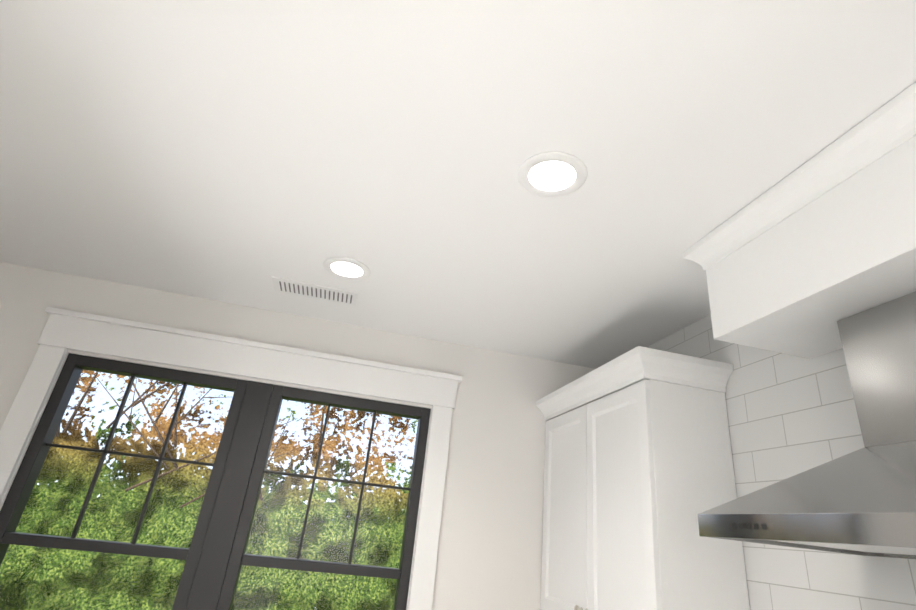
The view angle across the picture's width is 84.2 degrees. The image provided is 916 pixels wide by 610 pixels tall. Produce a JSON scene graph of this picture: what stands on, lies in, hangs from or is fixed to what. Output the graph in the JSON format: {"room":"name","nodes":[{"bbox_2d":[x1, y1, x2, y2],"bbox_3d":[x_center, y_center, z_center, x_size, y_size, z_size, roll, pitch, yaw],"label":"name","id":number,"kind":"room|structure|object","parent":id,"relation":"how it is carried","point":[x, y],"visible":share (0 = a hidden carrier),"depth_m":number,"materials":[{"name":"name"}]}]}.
{"room":"kitchen","nodes":[
{"label":"kitchen","id":0,"kind":"room"},
{"bbox_2d":[0,262,602,609],"bbox_3d":[-1.083,1.259,2.163,4.008,2.635,0.150,11,-24,-10],"label":"wall","id":1,"kind":"structure","parent":0,"point":[489,554],"depth_m":2.54,"materials":[{"name":"paint"}]},
{"bbox_2d":[0,307,461,609],"bbox_3d":[-1.047,1.082,2.188,1.990,1.905,0.155,11,-24,-10],"label":"window","id":2,"kind":"structure","parent":1,"relation":"in","point":[215,556],"depth_m":2.35,"materials":[{"name":"clear glass"}]},
{"bbox_2d":[0,0,915,368],"bbox_3d":[-0.129,-1.252,-0.316,4.008,0.100,6.930,11,-24,-10],"label":"ceiling","id":3,"kind":"structure","parent":0,"point":[240,152],"depth_m":1.37,"materials":[{"name":"paint"}]},
{"bbox_2d":[272,277,357,305],"bbox_3d":[-0.658,-0.060,2.344,0.380,0.007,0.150,11,-24,-10],"label":"ceiling vent","id":4,"kind":"object","parent":3,"relation":"in","point":[313,291],"visible":1,"depth_m":2.33,"materials":[{"name":"metal"}]},
{"bbox_2d":[323,257,370,279],"bbox_3d":[-0.460,-0.148,2.099,0.196,0.007,0.196,11,-24,-10],"label":"recessed light","id":5,"kind":"object","parent":3,"relation":"in","point":[346,268],"visible":1,"depth_m":2.09,"materials":[{"name":"paint"}]},
{"bbox_2d":[517,152,587,196],"bbox_3d":[0.266,-0.365,1.436,0.196,0.007,0.196,11,-24,-10],"label":"recessed light","id":6,"kind":"object","parent":3,"relation":"in","point":[551,174],"visible":1,"depth_m":1.43,"materials":[{"name":"paint"}]},
{"bbox_3d":[1.614,0.323,-0.589,0.150,2.635,6.780,11,-24,-10],"label":"wall","id":7,"kind":"structure","parent":0,"visible":0},
{"bbox_2d":[536,346,749,609],"bbox_3d":[0.697,0.831,2.172,0.407,0.996,1.006,11,-24,-10],"label":"upper cabinet","id":8,"kind":"object","parent":7,"relation":"attached to","point":[639,477],"visible":1,"depth_m":1.91,"materials":[{"name":"paint"}]},
{"bbox_2d":[603,314,915,609],"bbox_3d":[1.564,-0.065,-0.356,0.008,1.751,6.630,11,-24,-10],"label":"tile backsplash","id":9,"kind":"structure","parent":7,"relation":"attached to","point":[788,415],"depth_m":1.62,"materials":[{"name":"white tile"}]},
{"bbox_2d":[682,82,915,358],"bbox_3d":[1.048,-0.151,1.328,0.406,0.323,0.846,11,-24,-10],"label":"soffit","id":10,"kind":"object","parent":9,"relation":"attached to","point":[802,260],"visible":1,"depth_m":1.27,"materials":[{"name":"paint"}]},
{"bbox_2d":[698,291,915,559],"bbox_3d":[0.967,0.231,1.102,0.501,0.568,0.750,11,-24,-10],"label":"range hood","id":11,"kind":"object","parent":9,"relation":"attached to","point":[861,502],"visible":1,"depth_m":1.16,"materials":[{"name":"silver metal"}]},
{"label":"outside","id":12,"kind":"structure","parent":0,"visible":0},
{"bbox_2d":[0,370,417,609],"bbox_3d":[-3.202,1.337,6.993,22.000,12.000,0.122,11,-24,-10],"label":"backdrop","id":13,"kind":"structure","parent":12,"point":[68,486],"depth_m":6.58,"materials":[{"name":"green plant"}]}
]}

